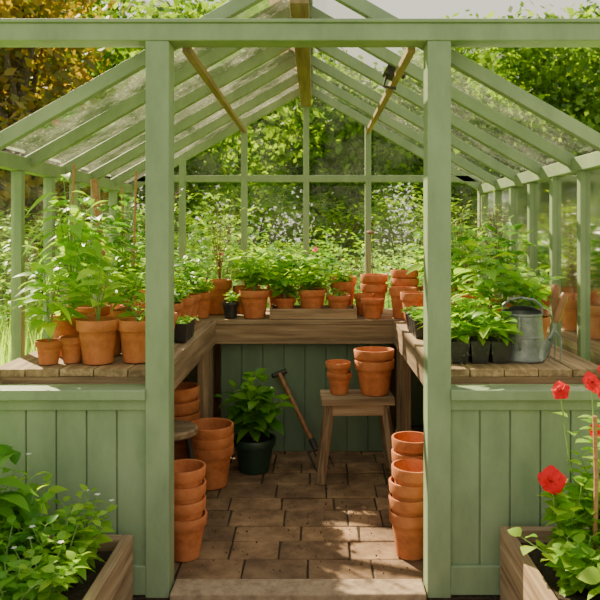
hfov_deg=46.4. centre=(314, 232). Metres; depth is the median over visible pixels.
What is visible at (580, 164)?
wall
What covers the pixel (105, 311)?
plant
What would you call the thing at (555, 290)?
fork
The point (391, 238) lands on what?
shrub
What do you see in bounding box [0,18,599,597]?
wall
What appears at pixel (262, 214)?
hedge
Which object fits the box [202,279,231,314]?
terracotta pot
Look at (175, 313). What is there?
potted herb
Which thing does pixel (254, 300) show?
basil
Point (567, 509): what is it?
flowering plant
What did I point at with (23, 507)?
plant
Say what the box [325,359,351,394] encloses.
stack
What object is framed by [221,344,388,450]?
panelling
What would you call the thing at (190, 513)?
stack
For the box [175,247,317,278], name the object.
flowers
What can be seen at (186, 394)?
stack
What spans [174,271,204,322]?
potted herb
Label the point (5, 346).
meadow grass
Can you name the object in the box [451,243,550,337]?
plant
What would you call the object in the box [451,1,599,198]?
tree
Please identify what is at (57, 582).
plant
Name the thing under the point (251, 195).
tree
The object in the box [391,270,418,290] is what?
stack
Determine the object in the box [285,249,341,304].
basil
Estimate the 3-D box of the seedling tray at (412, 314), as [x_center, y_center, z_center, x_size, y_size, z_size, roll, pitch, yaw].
[0.519,0.439,3.499,0.155,0.137,0.398,0,0,0]
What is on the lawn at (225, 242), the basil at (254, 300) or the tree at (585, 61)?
the tree at (585, 61)
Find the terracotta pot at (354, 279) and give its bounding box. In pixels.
[332,276,356,304]
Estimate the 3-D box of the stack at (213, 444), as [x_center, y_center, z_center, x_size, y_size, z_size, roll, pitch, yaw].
[-0.534,1.140,3.593,0.237,0.318,0.242,0,0,0]
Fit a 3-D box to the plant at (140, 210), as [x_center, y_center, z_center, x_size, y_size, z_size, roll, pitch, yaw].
[-1.012,0.165,4.373,0.290,0.687,0.349,0,0,29]
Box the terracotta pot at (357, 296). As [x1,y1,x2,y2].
[354,293,373,314]
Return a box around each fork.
[271,369,333,472]
[548,284,561,361]
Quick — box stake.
[90,179,111,315]
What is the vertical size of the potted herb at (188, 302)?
0.283 m
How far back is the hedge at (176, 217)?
11.67 m
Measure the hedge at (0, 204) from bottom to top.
2.125 m
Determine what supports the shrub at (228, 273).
on the lawn at (225, 242)
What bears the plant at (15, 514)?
on the raised bed at (112, 579)
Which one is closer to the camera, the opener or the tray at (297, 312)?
the opener
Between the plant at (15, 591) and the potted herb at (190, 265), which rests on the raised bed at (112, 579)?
the plant at (15, 591)
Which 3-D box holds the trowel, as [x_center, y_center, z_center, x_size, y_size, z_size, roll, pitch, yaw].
[0.918,0.365,2.678,0.121,0.265,0.060,0,0,-9]
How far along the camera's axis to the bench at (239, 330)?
4.07 m
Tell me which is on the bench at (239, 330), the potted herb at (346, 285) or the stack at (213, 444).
the potted herb at (346, 285)
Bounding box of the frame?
[132,106,484,424]
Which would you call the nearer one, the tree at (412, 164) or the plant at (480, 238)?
the plant at (480, 238)
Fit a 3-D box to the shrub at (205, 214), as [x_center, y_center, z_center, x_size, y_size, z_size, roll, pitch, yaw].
[-1.483,0.416,8.539,2.149,1.860,2.276,0,0,3]
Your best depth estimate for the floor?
3.08 m
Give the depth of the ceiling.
3.41 m
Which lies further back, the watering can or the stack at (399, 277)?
the stack at (399, 277)
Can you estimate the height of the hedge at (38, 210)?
2.102 m
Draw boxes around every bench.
[0,321,215,418]
[196,309,403,432]
[393,320,599,431]
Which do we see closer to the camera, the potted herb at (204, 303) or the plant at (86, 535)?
the plant at (86, 535)
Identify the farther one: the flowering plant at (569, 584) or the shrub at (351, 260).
the shrub at (351, 260)
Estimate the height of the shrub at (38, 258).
1.712 m
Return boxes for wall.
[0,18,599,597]
[0,151,131,360]
[480,151,599,358]
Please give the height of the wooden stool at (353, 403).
0.437 m
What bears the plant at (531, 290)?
on the bench at (572, 368)
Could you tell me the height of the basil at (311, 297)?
0.308 m
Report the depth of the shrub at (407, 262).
8.70 m
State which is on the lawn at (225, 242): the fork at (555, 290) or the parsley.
the parsley
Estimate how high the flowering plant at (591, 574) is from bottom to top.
0.183 m
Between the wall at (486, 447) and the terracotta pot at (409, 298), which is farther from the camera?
the terracotta pot at (409, 298)
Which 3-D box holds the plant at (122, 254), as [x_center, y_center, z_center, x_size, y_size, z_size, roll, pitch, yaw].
[-0.910,0.241,3.578,0.331,0.534,0.336,0,0,0]
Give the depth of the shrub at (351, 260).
7.87 m
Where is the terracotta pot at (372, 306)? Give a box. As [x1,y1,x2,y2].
[361,297,383,318]
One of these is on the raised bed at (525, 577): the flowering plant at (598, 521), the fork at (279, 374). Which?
the flowering plant at (598, 521)
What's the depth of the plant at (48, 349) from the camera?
2.68 m
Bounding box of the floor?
[133,425,499,599]
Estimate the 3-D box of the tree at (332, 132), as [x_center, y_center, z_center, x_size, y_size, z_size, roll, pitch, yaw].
[0.243,-2.239,20.062,5.627,7.164,5.139,0,0,35]
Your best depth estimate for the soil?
3.17 m
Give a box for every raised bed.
[12,535,132,599]
[500,526,599,599]
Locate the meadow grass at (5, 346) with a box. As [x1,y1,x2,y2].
[0,274,475,365]
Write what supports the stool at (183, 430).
on the floor
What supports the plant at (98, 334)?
on the bench at (26, 369)
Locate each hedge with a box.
[0,204,59,291]
[9,190,123,294]
[104,195,225,278]
[174,182,316,288]
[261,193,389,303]
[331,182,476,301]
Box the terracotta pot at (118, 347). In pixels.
[112,316,125,354]
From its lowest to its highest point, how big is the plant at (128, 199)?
0.722 m
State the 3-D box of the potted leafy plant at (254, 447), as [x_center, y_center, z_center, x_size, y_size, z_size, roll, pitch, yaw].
[-0.333,1.026,3.818,0.377,0.536,0.415,0,0,-38]
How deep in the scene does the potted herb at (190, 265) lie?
4.42 m
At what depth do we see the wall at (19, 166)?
2.98 m
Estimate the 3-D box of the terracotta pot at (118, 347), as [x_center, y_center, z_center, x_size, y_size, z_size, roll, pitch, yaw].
[-0.860,0.433,2.920,0.144,0.150,0.144,0,0,0]
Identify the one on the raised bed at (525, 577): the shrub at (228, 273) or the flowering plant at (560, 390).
the flowering plant at (560, 390)
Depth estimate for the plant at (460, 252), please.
3.33 m
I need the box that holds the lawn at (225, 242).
[1,242,476,347]
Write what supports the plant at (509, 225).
on the bench at (572, 368)
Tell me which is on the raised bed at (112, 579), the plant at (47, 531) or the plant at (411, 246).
the plant at (47, 531)
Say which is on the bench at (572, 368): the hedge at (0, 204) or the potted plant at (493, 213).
the potted plant at (493, 213)
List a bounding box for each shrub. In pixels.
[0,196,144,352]
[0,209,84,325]
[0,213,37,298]
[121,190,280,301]
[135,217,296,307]
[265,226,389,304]
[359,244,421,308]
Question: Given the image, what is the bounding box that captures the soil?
[175,456,420,573]
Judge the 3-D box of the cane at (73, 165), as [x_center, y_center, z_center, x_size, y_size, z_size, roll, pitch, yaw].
[-1.065,0.102,3.050,0.041,0.805,0.011,0,0,0]
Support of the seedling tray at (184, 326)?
on the bench at (26, 369)
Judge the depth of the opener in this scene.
3.10 m
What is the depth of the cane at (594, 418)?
2.19 m
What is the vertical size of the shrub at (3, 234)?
1.637 m
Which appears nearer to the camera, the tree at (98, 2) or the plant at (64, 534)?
the plant at (64, 534)
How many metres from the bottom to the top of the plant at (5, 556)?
0.247 m
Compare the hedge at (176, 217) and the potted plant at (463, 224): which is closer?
the potted plant at (463, 224)
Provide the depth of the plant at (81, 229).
2.87 m
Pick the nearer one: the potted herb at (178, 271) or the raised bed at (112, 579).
the raised bed at (112, 579)
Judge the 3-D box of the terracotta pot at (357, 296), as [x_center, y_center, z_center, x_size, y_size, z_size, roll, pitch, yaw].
[0.300,0.443,4.310,0.124,0.130,0.124,0,0,0]
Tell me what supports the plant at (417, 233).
on the bench at (572, 368)
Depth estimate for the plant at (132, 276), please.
3.12 m
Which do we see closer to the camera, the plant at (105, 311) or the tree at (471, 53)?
the plant at (105, 311)
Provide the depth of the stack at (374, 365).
3.65 m
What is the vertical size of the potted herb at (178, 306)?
0.236 m
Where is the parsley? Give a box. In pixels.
[352,235,468,308]
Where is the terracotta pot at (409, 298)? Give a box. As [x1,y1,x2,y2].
[400,291,422,322]
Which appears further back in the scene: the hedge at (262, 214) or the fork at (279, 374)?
the hedge at (262, 214)
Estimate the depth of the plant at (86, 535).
2.29 m
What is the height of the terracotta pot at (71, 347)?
0.100 m
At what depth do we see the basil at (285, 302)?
4.15 m
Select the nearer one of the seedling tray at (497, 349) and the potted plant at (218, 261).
the seedling tray at (497, 349)
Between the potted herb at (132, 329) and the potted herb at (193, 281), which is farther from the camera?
the potted herb at (193, 281)
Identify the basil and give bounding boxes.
[219,248,268,313]
[227,250,290,318]
[251,241,315,306]
[268,268,304,308]
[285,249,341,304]
[292,263,337,308]
[326,288,349,308]
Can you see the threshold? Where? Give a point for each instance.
(183, 589)
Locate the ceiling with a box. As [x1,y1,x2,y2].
[0,0,599,192]
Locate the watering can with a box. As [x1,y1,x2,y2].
[500,297,545,362]
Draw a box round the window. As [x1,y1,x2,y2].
[485,167,599,365]
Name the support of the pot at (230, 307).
on the bench at (239, 330)
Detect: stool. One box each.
[174,420,197,458]
[315,389,394,484]
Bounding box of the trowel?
[539,293,567,362]
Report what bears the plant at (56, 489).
on the raised bed at (112, 579)
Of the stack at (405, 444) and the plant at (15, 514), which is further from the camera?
the stack at (405, 444)
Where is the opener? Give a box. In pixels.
[382,64,405,89]
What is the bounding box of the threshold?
[170,579,425,599]
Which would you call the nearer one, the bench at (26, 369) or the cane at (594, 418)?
the cane at (594, 418)
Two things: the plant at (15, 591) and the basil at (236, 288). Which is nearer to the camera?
the plant at (15, 591)
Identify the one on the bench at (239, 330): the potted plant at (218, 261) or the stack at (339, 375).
the potted plant at (218, 261)
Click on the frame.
(182, 178)
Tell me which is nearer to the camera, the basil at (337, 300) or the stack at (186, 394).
the stack at (186, 394)
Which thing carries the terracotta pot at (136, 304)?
on the bench at (26, 369)
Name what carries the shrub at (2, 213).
on the lawn at (225, 242)
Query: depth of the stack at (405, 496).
2.75 m
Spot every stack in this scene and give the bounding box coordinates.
[174,382,199,459]
[174,459,207,561]
[191,418,233,489]
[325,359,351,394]
[354,346,394,395]
[360,273,387,312]
[388,458,422,560]
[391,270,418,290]
[391,431,422,460]
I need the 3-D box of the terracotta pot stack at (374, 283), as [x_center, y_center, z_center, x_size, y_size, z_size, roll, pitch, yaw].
[0.374,0.387,4.428,0.176,0.242,0.182,0,0,0]
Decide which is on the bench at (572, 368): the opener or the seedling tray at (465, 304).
the seedling tray at (465, 304)
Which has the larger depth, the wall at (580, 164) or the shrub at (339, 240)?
the shrub at (339, 240)
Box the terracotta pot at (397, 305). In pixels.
[389,286,416,318]
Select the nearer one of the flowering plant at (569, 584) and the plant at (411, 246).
the flowering plant at (569, 584)
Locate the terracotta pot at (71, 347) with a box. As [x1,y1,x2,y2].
[59,335,81,362]
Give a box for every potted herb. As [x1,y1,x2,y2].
[116,289,144,362]
[144,312,177,328]
[174,255,207,291]
[174,267,190,283]
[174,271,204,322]
[174,276,199,316]
[174,288,190,319]
[194,275,214,317]
[330,265,356,304]
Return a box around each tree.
[0,0,131,290]
[1,0,145,240]
[31,0,251,255]
[170,0,364,253]
[222,48,412,262]
[329,59,413,266]
[359,47,545,249]
[384,9,552,261]
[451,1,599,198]
[520,0,599,162]
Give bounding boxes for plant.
[0,444,43,539]
[0,453,67,561]
[0,501,16,570]
[0,515,42,580]
[0,536,90,599]
[0,553,55,599]
[2,492,83,567]
[10,514,95,592]
[12,244,91,364]
[22,173,125,356]
[52,484,117,567]
[53,245,134,364]
[63,197,129,316]
[91,258,144,317]
[102,194,144,308]
[109,227,144,308]
[131,208,175,292]
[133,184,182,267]
[201,198,242,289]
[213,368,296,474]
[395,228,467,290]
[406,218,486,302]
[406,226,499,316]
[451,195,488,298]
[451,205,471,296]
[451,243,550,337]
[456,227,489,307]
[471,200,512,305]
[475,222,535,310]
[498,266,565,338]
[507,514,599,596]
[537,465,599,553]
[552,365,599,548]
[565,551,599,599]
[590,506,599,562]
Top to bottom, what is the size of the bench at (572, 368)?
0.787 m
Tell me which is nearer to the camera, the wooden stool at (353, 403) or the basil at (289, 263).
the wooden stool at (353, 403)
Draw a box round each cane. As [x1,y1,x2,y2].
[67,163,74,306]
[120,187,126,289]
[132,171,136,265]
[592,415,598,549]
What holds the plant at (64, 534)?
on the raised bed at (112, 579)
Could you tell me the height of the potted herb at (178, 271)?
0.306 m
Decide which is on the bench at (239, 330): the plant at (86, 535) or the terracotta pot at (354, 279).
the terracotta pot at (354, 279)
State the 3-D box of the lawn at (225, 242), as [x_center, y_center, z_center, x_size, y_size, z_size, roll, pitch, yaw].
[-0.060,1.375,43.550,120.000,0.090,98.000,0,0,0]
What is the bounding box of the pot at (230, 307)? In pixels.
[222,290,239,318]
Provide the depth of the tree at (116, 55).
15.67 m
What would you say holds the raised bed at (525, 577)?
on the garden path
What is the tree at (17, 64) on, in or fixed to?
on the lawn at (225, 242)
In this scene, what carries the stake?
on the bench at (26, 369)
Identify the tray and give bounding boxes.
[174,314,198,341]
[270,304,356,318]
[401,305,422,338]
[413,291,510,357]
[451,309,523,362]
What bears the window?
in the wall at (580, 164)
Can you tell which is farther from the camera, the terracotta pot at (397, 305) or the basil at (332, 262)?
the basil at (332, 262)
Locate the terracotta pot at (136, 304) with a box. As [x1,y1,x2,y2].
[120,303,144,308]
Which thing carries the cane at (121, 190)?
on the bench at (26, 369)
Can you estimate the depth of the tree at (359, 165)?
25.48 m

